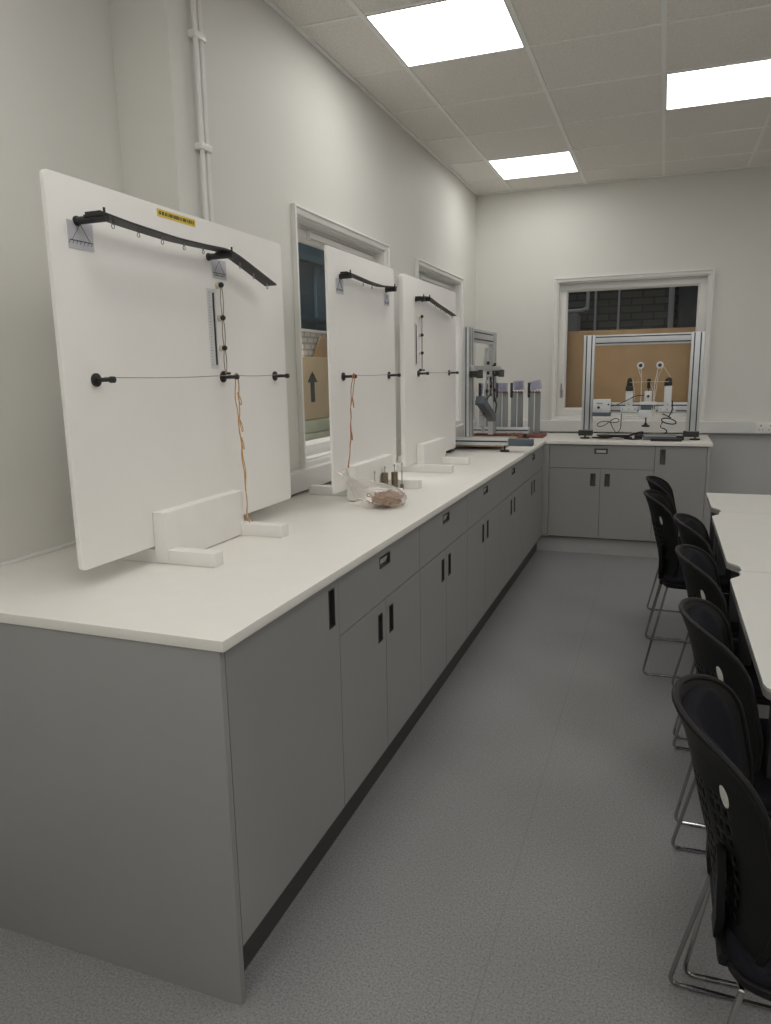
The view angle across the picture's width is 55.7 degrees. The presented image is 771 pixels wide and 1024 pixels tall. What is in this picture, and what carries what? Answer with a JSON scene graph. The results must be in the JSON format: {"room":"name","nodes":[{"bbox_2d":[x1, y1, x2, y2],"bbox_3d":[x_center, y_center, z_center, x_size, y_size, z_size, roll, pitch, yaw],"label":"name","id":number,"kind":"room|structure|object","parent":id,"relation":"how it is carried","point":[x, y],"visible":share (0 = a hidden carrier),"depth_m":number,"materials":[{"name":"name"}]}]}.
{"room":"science classroom","nodes":[
{"label":"science classroom","id":0,"kind":"room"},
{"bbox_2d":[0,0,130,562],"bbox_3d":[-1.725,-0.256,0.711,0.180,3.188,4.630,3,12,20],"label":"wall","id":1,"kind":"structure","parent":0,"point":[62,106],"depth_m":2.25,"materials":[{"name":"paint"}]},
{"bbox_2d":[115,0,179,211],"bbox_3d":[-0.794,-0.638,2.624,0.200,3.188,0.004,3,12,20],"label":"wall return","id":2,"kind":"structure","parent":0,"point":[142,25],"depth_m":2.48,"materials":[{"name":"paint"}]},
{"bbox_2d":[166,0,475,470],"bbox_3d":[-0.004,-1.049,4.698,0.200,3.188,4.511,3,12,20],"label":"wall","id":3,"kind":"structure","parent":0,"point":[287,126],"depth_m":3.28,"materials":[{"name":"paint"}]},
{"bbox_2d":[187,0,213,222],"bbox_3d":[-0.642,-1.027,2.642,0.032,1.922,0.066,3,12,20],"label":"conduit pipe","id":4,"kind":"object","parent":3,"relation":"attached to","point":[197,36],"visible":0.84,"depth_m":2.56,"materials":[{"name":"white plastic"}]},
{"bbox_2d":[290,203,389,467],"bbox_3d":[-0.243,-0.895,3.922,0.146,1.193,1.217,3,12,20],"label":"window","id":5,"kind":"structure","parent":3,"relation":"in","point":[314,452],"depth_m":3.54,"materials":[{"name":"white wood"}]},
{"bbox_2d":[307,231,372,260],"bbox_3d":[-0.226,-1.415,3.924,0.018,0.045,0.844,3,12,20],"label":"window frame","id":6,"kind":"structure","parent":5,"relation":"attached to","point":[310,236],"depth_m":3.83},
{"bbox_2d":[290,420,474,494],"bbox_3d":[0.089,-0.402,4.683,0.050,0.096,4.308,3,12,20],"label":"trunking","id":7,"kind":"structure","parent":3,"relation":"attached to","point":[301,478],"depth_m":3.48,"materials":[{"name":"white plastic"}]},
{"bbox_2d":[415,258,463,425],"bbox_3d":[0.374,-1.216,5.544,0.146,1.193,1.218,3,12,20],"label":"window","id":8,"kind":"structure","parent":3,"relation":"in","point":[422,267],"depth_m":5.98,"materials":[{"name":"white wood"}]},
{"bbox_2d":[419,274,451,289],"bbox_3d":[0.391,-1.736,5.545,0.018,0.045,0.845,3,12,20],"label":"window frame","id":9,"kind":"structure","parent":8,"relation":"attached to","point":[421,277],"depth_m":5.47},
{"bbox_2d":[0,532,770,1023],"bbox_3d":[2.145,1.155,1.776,6.630,0.120,9.081,3,12,20],"label":"floor","id":10,"kind":"structure","parent":0,"point":[514,860],"depth_m":2.13,"materials":[{"name":"plastic"}]},
{"bbox_2d":[0,622,245,1005],"bbox_3d":[-0.791,0.698,1.796,0.965,0.874,0.018,3,12,20],"label":"end panel","id":11,"kind":"object","parent":10,"relation":"on","point":[118,835],"visible":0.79,"depth_m":1.72,"materials":[{"name":"grey laminate"}]},
{"bbox_2d":[224,579,344,945],"bbox_3d":[-0.555,0.585,2.017,0.689,0.744,0.589,3,12,20],"label":"base cabinet","id":12,"kind":"object","parent":10,"relation":"on","point":[283,680],"visible":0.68,"depth_m":1.84,"materials":[{"name":"grey laminate"}]},
{"bbox_2d":[338,526,420,804],"bbox_3d":[-0.318,0.461,2.641,0.689,0.744,0.764,3,12,20],"label":"base cabinet","id":13,"kind":"object","parent":10,"relation":"on","point":[379,598],"visible":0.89,"depth_m":2.45,"materials":[{"name":"grey laminate"}]},
{"bbox_2d":[243,542,536,970],"bbox_3d":[0.422,0.664,3.838,0.015,0.130,4.595,3,12,20],"label":"plinth","id":14,"kind":"object","parent":10,"relation":"on","point":[266,926],"visible":0.29,"depth_m":2.43,"materials":[{"name":"black laminate"}]},
{"bbox_2d":[419,495,466,699],"bbox_3d":[-0.053,0.323,3.336,0.689,0.744,0.746,3,12,20],"label":"base cabinet","id":15,"kind":"object","parent":10,"relation":"on","point":[443,537],"visible":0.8,"depth_m":3.16,"materials":[{"name":"grey laminate"}]},
{"bbox_2d":[467,473,500,636],"bbox_3d":[0.215,0.183,4.042,0.689,0.744,0.785,3,12,20],"label":"base cabinet","id":16,"kind":"object","parent":10,"relation":"on","point":[483,503],"visible":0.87,"depth_m":3.87,"materials":[{"name":"grey laminate"}]},
{"bbox_2d":[0,432,712,652],"bbox_3d":[0.694,-0.216,3.933,2.179,0.065,5.330,3,12,20],"label":"countertop","id":17,"kind":"structure","parent":16,"relation":"on","point":[259,579],"depth_m":2.06,"materials":[{"name":"laminate"}]},
{"bbox_2d":[0,541,75,566],"bbox_3d":[-1.077,0.124,2.326,0.010,0.012,1.014,3,12,20],"label":"bead","id":18,"kind":"object","parent":17,"relation":"on","point":[52,549],"visible":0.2,"depth_m":2.28},
{"bbox_2d":[39,169,290,569],"bbox_3d":[-0.558,-0.404,2.325,0.332,1.032,1.157,3,12,20],"label":"apparatus","id":19,"kind":"object","parent":17,"relation":"on","point":[157,309],"visible":1,"depth_m":2.15,"materials":[{"name":"white plastic"}]},
{"bbox_2d":[235,373,252,522],"bbox_3d":[-0.482,-0.204,2.492,0.016,0.534,0.056,6,13,34],"label":"hanging cord","id":20,"kind":"object","parent":19,"relation":"hanging from","point":[239,399],"visible":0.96,"depth_m":2.48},
{"bbox_2d":[309,245,421,500],"bbox_3d":[-0.088,-0.604,3.305,0.541,1.040,0.583,-5,12,-21],"label":"apparatus","id":21,"kind":"object","parent":17,"relation":"on","point":[359,291],"visible":0.95,"depth_m":3.23,"materials":[{"name":"white plastic"}]},
{"bbox_2d":[348,373,354,467],"bbox_3d":[-0.142,-0.379,3.020,0.011,0.384,0.099,2,11,16],"label":"hanging cord","id":22,"kind":"object","parent":21,"relation":"hanging from","point":[351,435],"visible":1,"depth_m":3.02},
{"bbox_2d":[338,469,406,507],"bbox_3d":[-0.034,-0.107,3.025,0.266,0.164,0.256,3,12,20],"label":"plastic bag","id":23,"kind":"object","parent":17,"relation":"on","point":[352,483],"visible":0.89,"depth_m":3.06,"materials":[{"name":"clear plastic"}]},
{"bbox_2d":[366,489,404,506],"bbox_3d":[0.002,-0.059,3.028,0.122,0.063,0.183,3,12,20],"label":"bands","id":24,"kind":"object","parent":23,"relation":"in","point":[388,498],"visible":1,"depth_m":2.98,"materials":[{"name":"beige rubber"}]},
{"bbox_2d":[382,466,387,483],"bbox_3d":[-0.003,-0.156,3.405,0.030,0.119,0.030,3,12,20],"label":"hanger","id":25,"kind":"object","parent":17,"relation":"on","point":[384,474],"visible":0.63,"depth_m":3.39,"materials":[{"name":"metal"}]},
{"bbox_2d":[391,464,397,487],"bbox_3d":[0.043,-0.163,3.422,0.031,0.125,0.030,3,12,20],"label":"hanger","id":26,"kind":"object","parent":17,"relation":"on","point":[394,475],"visible":0.83,"depth_m":3.41,"materials":[{"name":"metal"}]},
{"bbox_2d":[400,463,403,488],"bbox_3d":[0.078,-0.171,3.453,0.017,0.127,0.018,3,12,20],"label":"hanger","id":27,"kind":"object","parent":17,"relation":"on","point":[401,485],"visible":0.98,"depth_m":3.45,"materials":[{"name":"metal"}]},
{"bbox_2d":[396,274,469,472],"bbox_3d":[0.259,-0.791,4.257,0.445,1.036,1.020,3,12,20],"label":"apparatus","id":28,"kind":"object","parent":17,"relation":"on","point":[427,311],"visible":0.98,"depth_m":4.10,"materials":[{"name":"white plastic"}]},
{"bbox_2d":[456,327,533,451],"bbox_3d":[0.834,-0.922,5.407,0.692,0.842,1.050,3,12,20],"label":"frame","id":29,"kind":"object","parent":17,"relation":"on","point":[488,407],"visible":0.92,"depth_m":5.16,"materials":[{"name":"metal"}]},
{"bbox_2d":[474,432,546,437],"bbox_3d":[1.048,-0.647,6.113,0.570,0.030,0.220,3,12,20],"label":"base plate","id":30,"kind":"object","parent":17,"relation":"on","point":[541,434],"visible":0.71,"depth_m":6.03,"materials":[{"name":"red wood"}]},
{"bbox_2d":[478,383,487,426],"bbox_3d":[0.833,-0.870,6.113,0.096,0.415,0.072,3,12,20],"label":"tower","id":31,"kind":"object","parent":30,"relation":"on","point":[480,393],"visible":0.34,"depth_m":6.08,"materials":[{"name":"grey metal"}]},
{"bbox_2d":[496,383,507,426],"bbox_3d":[0.964,-0.863,6.064,0.096,0.415,0.072,3,12,20],"label":"tower","id":32,"kind":"object","parent":30,"relation":"on","point":[503,405],"visible":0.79,"depth_m":6.05,"materials":[{"name":"grey metal"}]},
{"bbox_2d":[510,380,523,433],"bbox_3d":[1.086,-0.865,6.018,0.105,0.432,0.072,3,12,20],"label":"tower","id":33,"kind":"object","parent":30,"relation":"on","point":[513,395],"visible":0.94,"depth_m":6.01,"materials":[{"name":"grey metal"}]},
{"bbox_2d":[528,380,540,433],"bbox_3d":[1.220,-0.861,5.968,0.109,0.438,0.072,3,12,20],"label":"tower","id":34,"kind":"object","parent":30,"relation":"on","point":[530,394],"visible":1,"depth_m":5.96,"materials":[{"name":"grey metal"}]},
{"bbox_2d":[504,433,522,437],"bbox_3d":[1.016,-0.600,5.802,0.170,0.055,0.070,3,12,20],"label":"block","id":35,"kind":"object","parent":17,"relation":"on","point":[520,435],"visible":0.44,"depth_m":5.77,"materials":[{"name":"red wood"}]},
{"bbox_2d":[592,434,631,437],"bbox_3d":[1.783,-0.596,5.747,0.304,0.034,0.143,3,12,20],"label":"lead","id":36,"kind":"object","parent":17,"relation":"on","point":[598,435],"visible":1,"depth_m":5.71,"materials":[{"name":"black plastic"}]},
{"bbox_2d":[624,431,643,439],"bbox_3d":[1.942,-0.597,5.695,0.148,0.057,0.152,3,12,20],"label":"lead","id":37,"kind":"object","parent":17,"relation":"on","point":[642,432],"visible":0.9,"depth_m":5.67,"materials":[{"name":"black plastic"}]},
{"bbox_2d":[634,434,642,437],"bbox_3d":[1.984,-0.594,5.723,0.060,0.038,0.060,3,12,20],"label":"plug adapter","id":38,"kind":"object","parent":17,"relation":"on","point":[635,435],"visible":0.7,"depth_m":5.70,"materials":[{"name":"black plastic"}]},
{"bbox_2d":[578,331,704,439],"bbox_3d":[1.953,-0.958,5.595,0.896,0.802,0.156,3,12,20],"label":"frame","id":39,"kind":"object","parent":17,"relation":"on","point":[591,407],"visible":1,"depth_m":5.56,"materials":[{"name":"metal"}]},
{"bbox_2d":[597,395,643,432],"bbox_3d":[1.814,-0.757,5.644,0.337,0.291,0.022,3,11,19],"label":"lead","id":40,"kind":"object","parent":39,"relation":"hanging from","point":[636,395],"visible":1,"depth_m":5.66,"materials":[{"name":"black plastic"}]},
{"bbox_2d":[660,400,676,433],"bbox_3d":[2.150,-0.718,5.537,0.116,0.254,0.029,3,12,20],"label":"lead","id":41,"kind":"object","parent":39,"relation":"hanging from","point":[672,400],"visible":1,"depth_m":5.53,"materials":[{"name":"black plastic"}]},
{"bbox_2d":[650,438,681,441],"bbox_3d":[2.114,-0.544,5.499,0.220,0.021,0.050,3,12,20],"label":"bar","id":42,"kind":"object","parent":17,"relation":"on","point":[651,439],"visible":1,"depth_m":5.48,"materials":[{"name":"plastic"}]},
{"bbox_2d":[499,458,523,592],"bbox_3d":[0.486,0.043,4.753,0.689,0.744,0.760,3,12,20],"label":"base cabinet","id":43,"kind":"object","parent":10,"relation":"on","point":[512,478],"visible":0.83,"depth_m":4.60,"materials":[{"name":"grey laminate"}]},
{"bbox_2d":[522,446,541,560],"bbox_3d":[0.758,-0.099,5.469,0.689,0.744,0.793,3,12,20],"label":"base cabinet","id":44,"kind":"object","parent":10,"relation":"on","point":[533,461],"visible":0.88,"depth_m":5.31,"materials":[{"name":"grey laminate"}]},
{"bbox_2d":[540,445,549,535],"bbox_3d":[1.227,-0.160,5.761,0.106,0.737,0.088,3,12,20],"label":"post","id":45,"kind":"object","parent":10,"relation":"on","point":[545,448],"visible":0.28,"depth_m":5.77,"materials":[{"name":"grey laminate"}]},
{"bbox_2d":[537,535,658,557],"bbox_3d":[1.812,0.275,5.743,1.227,0.130,0.015,3,12,20],"label":"plinth","id":46,"kind":"object","parent":10,"relation":"on","point":[547,543],"visible":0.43,"depth_m":5.78,"materials":[{"name":"grey laminate"}]},
{"bbox_2d":[548,444,655,541],"bbox_3d":[1.780,-0.213,5.971,0.775,0.744,0.708,3,12,20],"label":"base cabinet","id":47,"kind":"object","parent":10,"relation":"on","point":[596,491],"visible":0.98,"depth_m":5.65,"materials":[{"name":"grey laminate"}]},
{"bbox_2d":[651,446,706,541],"bbox_3d":[2.312,-0.185,5.774,0.356,0.744,0.708,3,12,20],"label":"base cabinet","id":48,"kind":"object","parent":10,"relation":"on","point":[683,468],"visible":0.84,"depth_m":5.42,"materials":[{"name":"grey laminate"}]},
{"bbox_2d":[642,489,730,678],"bbox_3d":[1.518,0.327,3.580,0.514,0.852,0.512,3,12,20],"label":"chair","id":49,"kind":"object","parent":10,"relation":"on","point":[662,511],"visible":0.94,"depth_m":3.46,"materials":[{"name":"black plastic"}]},
{"bbox_2d":[645,475,727,640],"bbox_3d":[1.698,0.233,4.054,0.514,0.852,0.512,3,12,20],"label":"chair","id":50,"kind":"object","parent":10,"relation":"on","point":[656,483],"visible":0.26,"depth_m":4.14,"materials":[{"name":"black plastic"}]},
{"bbox_2d":[671,513,738,739],"bbox_3d":[1.425,0.444,2.975,0.514,0.852,0.512,3,12,20],"label":"chair","id":51,"kind":"object","parent":10,"relation":"on","point":[692,531],"visible":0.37,"depth_m":2.91,"materials":[{"name":"black plastic"}]},
{"bbox_2d":[703,447,710,526],"bbox_3d":[2.501,-0.117,5.748,0.021,0.874,0.765,3,12,20],"label":"end panel","id":52,"kind":"object","parent":10,"relation":"on","point":[708,448],"visible":0.26,"depth_m":5.37,"materials":[{"name":"grey laminate"}]},
{"bbox_2d":[668,674,770,1023],"bbox_3d":[0.784,0.765,1.357,0.514,0.852,0.512,3,12,20],"label":"chair","id":53,"kind":"object","parent":10,"relation":"on","point":[711,714],"visible":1,"depth_m":1.25,"materials":[{"name":"black plastic"}]},
{"bbox_2d":[671,597,770,988],"bbox_3d":[0.996,0.666,1.854,0.514,0.852,0.512,2,11,18],"label":"chair","id":54,"kind":"object","parent":10,"relation":"on","point":[708,629],"visible":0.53,"depth_m":1.74,"materials":[{"name":"black plastic"}]},
{"bbox_2d":[672,544,769,828],"bbox_3d":[1.217,0.551,2.434,0.514,0.852,0.512,3,12,20],"label":"chair","id":55,"kind":"object","parent":10,"relation":"on","point":[700,572],"visible":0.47,"depth_m":2.34,"materials":[{"name":"black plastic"}]},
{"bbox_2d":[706,493,770,554],"bbox_3d":[2.097,0.322,3.861,0.747,0.735,0.597,3,12,20],"label":"table","id":56,"kind":"object","parent":10,"relation":"on","point":[718,502],"visible":0.48,"depth_m":3.86,"materials":[{"name":"white laminate"},{"name":"dark grey steel"}]},
{"bbox_2d":[712,512,770,639],"bbox_3d":[1.786,0.481,3.058,0.758,0.735,1.149,3,12,20],"label":"table","id":57,"kind":"object","parent":10,"relation":"on","point":[744,539],"visible":0.57,"depth_m":3.03,"materials":[{"name":"white laminate"}]},
{"bbox_2d":[730,571,770,822],"bbox_3d":[1.380,0.690,2.003,0.766,0.735,1.143,3,12,20],"label":"table","id":58,"kind":"object","parent":10,"relation":"on","point":[751,591],"visible":0.48,"depth_m":2.12,"materials":[{"name":"white laminate"}]},
{"bbox_2d":[272,0,770,193],"bbox_3d":[2.045,-1.806,1.228,6.430,0.030,8.781,3,12,20],"label":"ceiling","id":59,"kind":"structure","parent":0,"point":[745,35],"depth_m":3.90,"materials":[{"name":"tile"}]},
{"bbox_2d":[364,0,525,66],"bbox_3d":[0.284,-2.145,3.260,0.584,0.006,0.575,3,12,20],"label":"recessed light","id":60,"kind":"object","parent":59,"relation":"in","point":[443,30],"visible":1,"depth_m":3.24,"materials":[{"name":"white plastic"}]},
{"bbox_2d":[264,0,770,195],"bbox_3d":[2.045,-1.788,1.231,6.429,0.008,8.780,3,12,20],"label":"grid","id":61,"kind":"object","parent":59,"relation":"attached to","point":[271,3],"visible":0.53,"depth_m":3.93,"materials":[{"name":"white metal"}]},
{"bbox_2d":[488,151,578,179],"bbox_3d":[1.110,-2.575,5.433,0.584,0.006,0.575,3,12,20],"label":"recessed light","id":62,"kind":"object","parent":59,"relation":"in","point":[560,162],"visible":1,"depth_m":5.42,"materials":[{"name":"white plastic"}]},
{"bbox_2d":[665,58,770,109],"bbox_3d":[1.821,-2.301,3.931,0.584,0.006,0.575,3,12,20],"label":"recessed light","id":63,"kind":"object","parent":59,"relation":"in","point":[752,79],"visible":1,"depth_m":3.92,"materials":[{"name":"white plastic"}]},
{"bbox_2d":[475,166,770,534],"bbox_3d":[3.653,-1.288,5.605,6.400,3.188,0.200,3,12,20],"label":"wall","id":64,"kind":"structure","parent":0,"point":[719,220],"depth_m":5.94,"materials":[{"name":"paint"}]},
{"bbox_2d":[485,420,770,433],"bbox_3d":[3.738,-0.636,5.565,6.147,0.096,0.050,3,12,20],"label":"trunking","id":65,"kind":"structure","parent":64,"relation":"attached to","point":[734,427],"depth_m":6.11,"materials":[{"name":"white plastic"}]},
{"bbox_2d":[755,422,770,432],"bbox_3d":[3.023,-0.668,5.798,0.146,0.086,0.011,3,12,20],"label":"wall socket","id":66,"kind":"object","parent":65,"relation":"attached to","point":[761,427],"visible":1,"depth_m":5.80,"materials":[{"name":"white plastic"}]},
{"bbox_2d":[550,268,714,420],"bbox_3d":[2.046,-1.372,6.142,1.253,1.205,0.146,3,12,20],"label":"window","id":67,"kind":"structure","parent":64,"relation":"in","point":[704,279],"depth_m":6.11,"materials":[{"name":"white wood"}]},
{"label":"outside","id":68,"kind":"structure","parent":0,"visible":0},
{"bbox_3d":[-1.273,0.232,6.876,3.240,0.098,8.800,3,12,20],"label":"ground","id":69,"kind":"structure","parent":68,"visible":0},
{"bbox_2d":[298,242,326,337],"bbox_3d":[-0.732,-1.591,7.560,0.600,3.198,2.900,3,12,20],"label":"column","id":70,"kind":"structure","parent":69,"relation":"on","point":[311,259],"depth_m":6.94,"materials":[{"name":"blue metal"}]},
{"bbox_2d":[305,417,329,440],"bbox_3d":[-0.733,-0.159,5.625,0.560,1.112,1.020,3,12,20],"label":"stack","id":71,"kind":"object","parent":69,"relation":"on","point":[316,428],"visible":0.02,"depth_m":5.39,"materials":[{"name":"paper"}]},
{"bbox_2d":[302,357,328,419],"bbox_3d":[-0.740,-0.927,5.464,0.502,0.446,0.900,3,12,20],"label":"carton","id":72,"kind":"object","parent":71,"relation":"on","point":[315,369],"visible":0.23,"depth_m":5.37,"materials":[{"name":"brown cardboard"}]},
{"bbox_2d":[301,328,326,356],"bbox_3d":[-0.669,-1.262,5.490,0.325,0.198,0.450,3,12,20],"label":"brick wall","id":73,"kind":"structure","parent":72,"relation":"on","point":[310,337],"depth_m":5.37,"materials":[{"name":"beige brick"}]},
{"bbox_2d":[312,336,327,356],"bbox_3d":[-0.470,-1.256,5.544,0.010,0.158,0.385,3,12,20],"label":"panel","id":74,"kind":"object","parent":72,"relation":"on","point":[321,347],"visible":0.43,"depth_m":5.50,"materials":[{"name":"cardboard"}]},
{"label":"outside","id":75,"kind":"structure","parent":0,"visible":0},
{"bbox_3d":[3.175,0.108,7.107,4.800,0.098,1.619,3,12,20],"label":"ground","id":76,"kind":"structure","parent":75,"visible":0},
{"bbox_2d":[568,313,580,330],"bbox_3d":[1.982,-1.123,8.007,0.220,2.020,0.348,3,12,20],"label":"upper cabinet","id":77,"kind":"object","parent":76,"relation":"on","point":[574,319],"visible":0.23,"depth_m":7.66,"materials":[{"name":"grey metal"}]},
{"bbox_2d":[568,291,589,312],"bbox_3d":[1.964,-2.611,7.747,0.419,0.959,0.036,3,12,20],"label":"pipe","id":78,"kind":"object","parent":77,"relation":"attached to","point":[586,308],"visible":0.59,"depth_m":7.76,"materials":[{"name":"grey metal"}]},
{"bbox_2d":[565,332,591,406],"bbox_3d":[1.638,-0.725,6.638,0.405,1.765,0.013,3,12,20],"label":"cardboard sheet","id":79,"kind":"object","parent":76,"relation":"on","point":[575,340],"visible":0.24,"depth_m":6.50,"materials":[{"name":"brown cardboard"}]},
{"bbox_2d":[567,327,695,401],"bbox_3d":[2.116,-0.709,6.480,1.330,1.775,0.015,3,12,20],"label":"cardboard sheet","id":80,"kind":"object","parent":76,"relation":"on","point":[614,364],"visible":0.04,"depth_m":6.32,"materials":[{"name":"brown cardboard"}]},
{"bbox_2d":[677,286,697,327],"bbox_3d":[3.314,-1.641,7.451,0.650,3.200,0.248,3,12,20],"label":"upper cabinet","id":81,"kind":"object","parent":76,"relation":"on","point":[688,295],"visible":0.02,"depth_m":7.34,"materials":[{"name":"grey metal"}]},
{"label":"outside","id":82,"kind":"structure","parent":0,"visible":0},
{"bbox_2d":[568,287,678,330],"bbox_3d":[3.025,-2.188,7.672,5.700,4.200,0.150,3,12,20],"label":"wall","id":83,"kind":"structure","parent":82,"point":[647,308],"depth_m":7.77,"materials":[{"name":"grey brick"}]},
{"bbox_2d":[593,291,596,330],"bbox_3d":[2.263,-1.913,7.902,0.024,3.600,0.024,3,12,20],"label":"conduit","id":84,"kind":"object","parent":83,"relation":"attached to","point":[595,299],"visible":0.02,"depth_m":7.84,"materials":[{"name":"grey metal"}]},
{"bbox_2d":[617,290,620,329],"bbox_3d":[2.487,-1.901,7.819,0.024,3.600,0.024,3,12,20],"label":"conduit","id":85,"kind":"object","parent":83,"relation":"attached to","point":[619,291],"visible":0.02,"depth_m":7.76,"materials":[{"name":"grey metal"}]},
{"bbox_2d":[667,287,674,327],"bbox_3d":[2.969,-1.871,7.619,0.055,3.600,0.098,3,12,20],"label":"conduit","id":86,"kind":"object","parent":83,"relation":"attached to","point":[671,289],"visible":0.02,"depth_m":7.53,"materials":[{"name":"grey metal"}]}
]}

